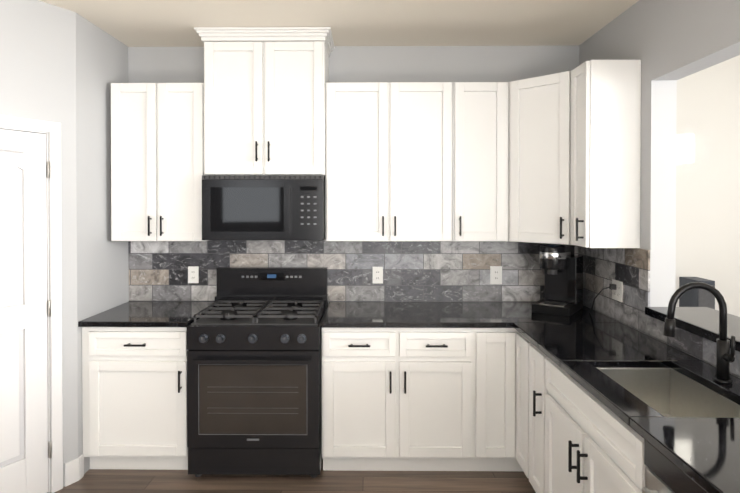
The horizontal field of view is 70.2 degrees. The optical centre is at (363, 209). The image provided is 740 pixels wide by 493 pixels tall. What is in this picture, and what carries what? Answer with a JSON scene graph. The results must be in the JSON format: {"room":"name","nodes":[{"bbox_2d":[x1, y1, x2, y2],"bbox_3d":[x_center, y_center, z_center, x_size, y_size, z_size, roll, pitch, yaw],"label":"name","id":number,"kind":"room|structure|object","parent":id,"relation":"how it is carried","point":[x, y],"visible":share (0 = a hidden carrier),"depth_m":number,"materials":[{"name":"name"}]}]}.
{"room":"kitchen","nodes":[
{"label":"kitchen","id":0,"kind":"room"},
{"bbox_2d":[0,0,128,491],"bbox_3d":[-2.593,0.222,2.405,1.000,2.690,3.172,0,1,31],"label":"wall","id":1,"kind":"structure","parent":0,"point":[65,68],"depth_m":3.02,"materials":[{"name":"grey paint"}]},
{"bbox_2d":[0,129,51,492],"bbox_3d":[-1.939,0.575,2.574,0.054,1.969,0.772,0,1,32],"label":"pantry door","id":2,"kind":"structure","parent":1,"relation":"in","point":[25,444],"depth_m":2.79,"materials":[{"name":"white wood"}]},
{"bbox_2d":[0,115,62,492],"bbox_3d":[-1.968,0.543,2.584,0.138,2.045,0.900,0,1,31],"label":"door frame","id":3,"kind":"structure","parent":1,"relation":"attached to","point":[54,323],"depth_m":2.90,"materials":[{"name":"white wood"}]},
{"bbox_2d":[64,454,83,486],"bbox_3d":[-2.300,1.506,1.935,1.312,0.130,2.299,0,1,1],"label":"baseboard","id":4,"kind":"structure","parent":1,"relation":"attached to","point":[74,471],"depth_m":3.00,"materials":[{"name":"white wood"}]},
{"bbox_2d":[47,461,535,492],"bbox_3d":[0.266,1.622,-0.262,10.600,0.060,8.120,0,1,1],"label":"floor","id":5,"kind":"structure","parent":0,"point":[141,481],"depth_m":3.01,"materials":[{"name":"wood"}]},
{"bbox_2d":[82,327,187,469],"bbox_3d":[-1.326,1.117,3.344,0.631,0.881,0.664,0,1,1],"label":"base cabinet","id":6,"kind":"object","parent":5,"relation":"on","point":[134,397],"visible":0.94,"depth_m":3.06,"materials":[{"name":"white wood"}]},
{"bbox_2d":[78,301,214,326],"bbox_3d":[-1.325,0.659,3.351,0.634,0.032,0.642,0,1,1],"label":"countertop","id":7,"kind":"structure","parent":6,"relation":"on","point":[155,314],"depth_m":3.20,"materials":[{"name":"black stone"}]},
{"bbox_2d":[187,267,327,477],"bbox_3d":[-0.626,0.979,3.296,0.758,1.157,0.710,0,1,1],"label":"gas range","id":8,"kind":"object","parent":5,"relation":"on","point":[254,371],"visible":1,"depth_m":3.00,"materials":[{"name":"black metal"}]},
{"bbox_2d":[322,328,461,470],"bbox_3d":[0.235,1.117,3.348,0.951,0.880,0.624,0,1,1],"label":"base cabinet","id":9,"kind":"object","parent":5,"relation":"on","point":[453,399],"depth_m":3.05,"materials":[{"name":"white wood"}]},
{"bbox_2d":[458,328,505,470],"bbox_3d":[0.737,1.117,3.315,0.329,0.880,0.680,0,1,1],"label":"base cabinet","id":10,"kind":"object","parent":5,"relation":"on","point":[482,378],"depth_m":3.04,"materials":[{"name":"white wood"}]},
{"bbox_2d":[321,302,504,327],"bbox_3d":[0.297,0.659,3.332,1.080,0.032,0.647,0,1,1],"label":"countertop","id":11,"kind":"structure","parent":10,"relation":"on","point":[337,314],"depth_m":3.20,"materials":[{"name":"black stone"}]},
{"bbox_2d":[489,302,739,492],"bbox_3d":[1.144,0.673,1.844,0.642,0.032,3.608,0,1,1],"label":"countertop","id":12,"kind":"structure","parent":10,"relation":"on","point":[582,345],"depth_m":2.09,"materials":[{"name":"black stone"}]},
{"bbox_2d":[532,244,582,315],"bbox_3d":[1.244,0.436,3.366,0.230,0.413,0.330,0,1,36],"label":"coffee maker","id":13,"kind":"object","parent":12,"relation":"on","point":[561,265],"visible":1,"depth_m":3.31,"materials":[{"name":"black plastic"}]},
{"bbox_2d":[597,368,739,417],"bbox_3d":[1.143,0.793,1.974,0.384,0.210,0.629,0,1,1],"label":"sink basin","id":14,"kind":"object","parent":12,"relation":"in","point":[667,392],"visible":0.21,"depth_m":2.26,"materials":[{"name":"silver metal"}]},
{"bbox_2d":[663,282,734,383],"bbox_3d":[1.269,0.465,1.976,0.254,0.380,0.107,0,1,1],"label":"faucet","id":15,"kind":"object","parent":12,"relation":"on","point":[725,357],"visible":1,"depth_m":1.99,"materials":[{"name":"black metal"}]},
{"bbox_2d":[506,328,529,481],"bbox_3d":[1.145,1.125,2.883,0.659,0.872,0.332,0,1,1],"label":"base cabinet","id":16,"kind":"object","parent":5,"relation":"on","point":[517,346],"depth_m":2.99,"materials":[{"name":"white wood"}]},
{"bbox_2d":[522,335,597,492],"bbox_3d":[1.172,1.127,2.660,0.600,0.872,0.390,0,1,1],"label":"base cabinet","id":17,"kind":"object","parent":5,"relation":"on","point":[548,381],"depth_m":2.57,"materials":[{"name":"white wood"}]},
{"bbox_2d":[546,400,646,492],"bbox_3d":[1.167,1.239,2.078,0.600,0.659,0.916,0,1,1],"label":"base cabinet","id":18,"kind":"object","parent":5,"relation":"on","point":[590,449],"depth_m":2.02,"materials":[{"name":"white wood"}]},
{"bbox_2d":[642,439,706,492],"bbox_3d":[1.137,1.131,1.312,0.630,0.868,0.598,0,1,1],"label":"dishwasher","id":19,"kind":"object","parent":5,"relation":"on","point":[663,474],"visible":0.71,"depth_m":1.51,"materials":[{"name":"stainless steel"},{"name":"black plastic"}]},
{"bbox_2d":[679,277,714,308],"bbox_3d":[2.178,1.004,3.443,0.130,1.104,0.220,0,1,1],"label":"tower speaker","id":20,"kind":"object","parent":5,"relation":"on","point":[697,297],"visible":0.06,"depth_m":3.36},
{"bbox_2d":[39,0,638,46],"bbox_3d":[0.266,-1.128,-0.288,10.600,0.060,8.120,0,1,1],"label":"ceiling","id":21,"kind":"structure","parent":0,"point":[151,23],"depth_m":3.13,"materials":[{"name":"paint"}]},
{"bbox_2d":[128,45,739,316],"bbox_3d":[1.583,0.210,3.712,7.645,2.690,0.120,0,1,1],"label":"wall","id":22,"kind":"structure","parent":0,"point":[708,178],"depth_m":3.64,"materials":[{"name":"grey paint"}]},
{"bbox_2d":[111,83,208,240],"bbox_3d":[-1.310,-0.303,3.487,0.604,1.010,0.376,0,1,1],"label":"upper cabinet","id":23,"kind":"object","parent":22,"relation":"attached to","point":[157,151],"visible":0.96,"depth_m":3.35,"materials":[{"name":"white wood"}]},
{"bbox_2d":[202,175,324,239],"bbox_3d":[-0.625,-0.012,3.442,0.757,0.406,0.434,0,1,1],"label":"microwave","id":24,"kind":"object","parent":22,"relation":"attached to","point":[263,207],"visible":1,"depth_m":3.26,"materials":[{"name":"black metal"}]},
{"bbox_2d":[194,27,334,175],"bbox_3d":[-0.624,-0.674,3.461,0.847,0.913,0.407,0,1,1],"label":"upper cabinet","id":25,"kind":"object","parent":22,"relation":"attached to","point":[264,100],"visible":1,"depth_m":3.31,"materials":[{"name":"white wood"}]},
{"bbox_2d":[129,240,576,302],"bbox_3d":[-0.079,0.431,3.664,3.120,0.489,0.011,0,1,1],"label":"tile backsplash","id":26,"kind":"structure","parent":22,"relation":"attached to","point":[436,271],"depth_m":3.66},
{"bbox_2d":[188,266,198,282],"bbox_3d":[-1.185,0.455,3.666,0.072,0.116,0.008,0,1,1],"label":"electrical outlet","id":27,"kind":"object","parent":26,"relation":"attached to","point":[193,274],"visible":1,"depth_m":3.66,"materials":[{"name":"white plastic"}]},
{"bbox_2d":[373,267,382,282],"bbox_3d":[0.100,0.455,3.653,0.072,0.116,0.008,0,1,1],"label":"electrical outlet","id":28,"kind":"object","parent":26,"relation":"attached to","point":[377,274],"visible":1,"depth_m":3.65,"materials":[{"name":"white plastic"}]},
{"bbox_2d":[490,266,501,283],"bbox_3d":[0.920,0.456,3.645,0.080,0.125,0.008,0,1,1],"label":"electrical outlet","id":29,"kind":"object","parent":26,"relation":"attached to","point":[495,274],"visible":1,"depth_m":3.64,"materials":[{"name":"white plastic"}]},
{"bbox_2d":[325,82,452,240],"bbox_3d":[0.164,-0.303,3.472,0.809,1.010,0.376,0,1,1],"label":"upper cabinet","id":30,"kind":"object","parent":22,"relation":"attached to","point":[388,161],"visible":1,"depth_m":3.33,"materials":[{"name":"white wood"}]},
{"bbox_2d":[452,82,508,240],"bbox_3d":[0.746,-0.303,3.466,0.352,1.010,0.376,0,1,1],"label":"upper cabinet","id":31,"kind":"object","parent":22,"relation":"attached to","point":[480,165],"visible":0.96,"depth_m":3.33,"materials":[{"name":"white wood"}]},
{"bbox_2d":[508,71,570,244],"bbox_3d":[1.207,-0.302,3.340,0.568,1.010,0.619,0,1,1],"label":"upper cabinet","id":32,"kind":"object","parent":22,"relation":"attached to","point":[539,164],"visible":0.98,"depth_m":3.18,"materials":[{"name":"white wood"}]},
{"bbox_2d":[579,0,739,377],"bbox_3d":[1.537,0.232,1.352,0.130,2.690,4.600,0,1,1],"label":"wall","id":33,"kind":"structure","parent":0,"point":[668,43],"depth_m":2.72,"materials":[{"name":"grey paint"}]},
{"bbox_2d":[571,60,640,247],"bbox_3d":[1.321,-0.298,2.929,0.331,1.010,0.219,0,1,1],"label":"upper cabinet","id":34,"kind":"object","parent":33,"relation":"attached to","point":[605,145],"visible":1,"depth_m":2.82,"materials":[{"name":"white wood"}]},
{"bbox_2d":[577,246,739,376],"bbox_3d":[1.467,0.459,1.354,0.010,0.474,4.599,0,1,1],"label":"tile backsplash","id":35,"kind":"structure","parent":33,"relation":"attached to","point":[630,266],"depth_m":2.91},
{"bbox_2d":[612,279,622,301],"bbox_3d":[1.474,0.471,3.055,0.008,0.116,0.118,0,1,1],"label":"electrical outlet","id":36,"kind":"object","parent":35,"relation":"attached to","point":[617,294],"visible":0.88,"depth_m":3.03,"materials":[{"name":"white plastic"}]},
{"bbox_2d":[589,284,615,310],"bbox_3d":[1.433,0.537,3.177,0.074,0.204,0.242,0,1,1],"label":"cord","id":37,"kind":"object","parent":36,"relation":"attached to","point":[612,286],"visible":0.98,"depth_m":3.08,"materials":[{"name":"black rubber"}]},
{"bbox_2d":[645,307,739,351],"bbox_3d":[1.597,0.540,0.888,0.320,0.040,3.668,0,1,1],"label":"sill","id":38,"kind":"structure","parent":33,"relation":"on","point":[703,322],"depth_m":2.41,"materials":[{"name":"black stone"}]}
]}

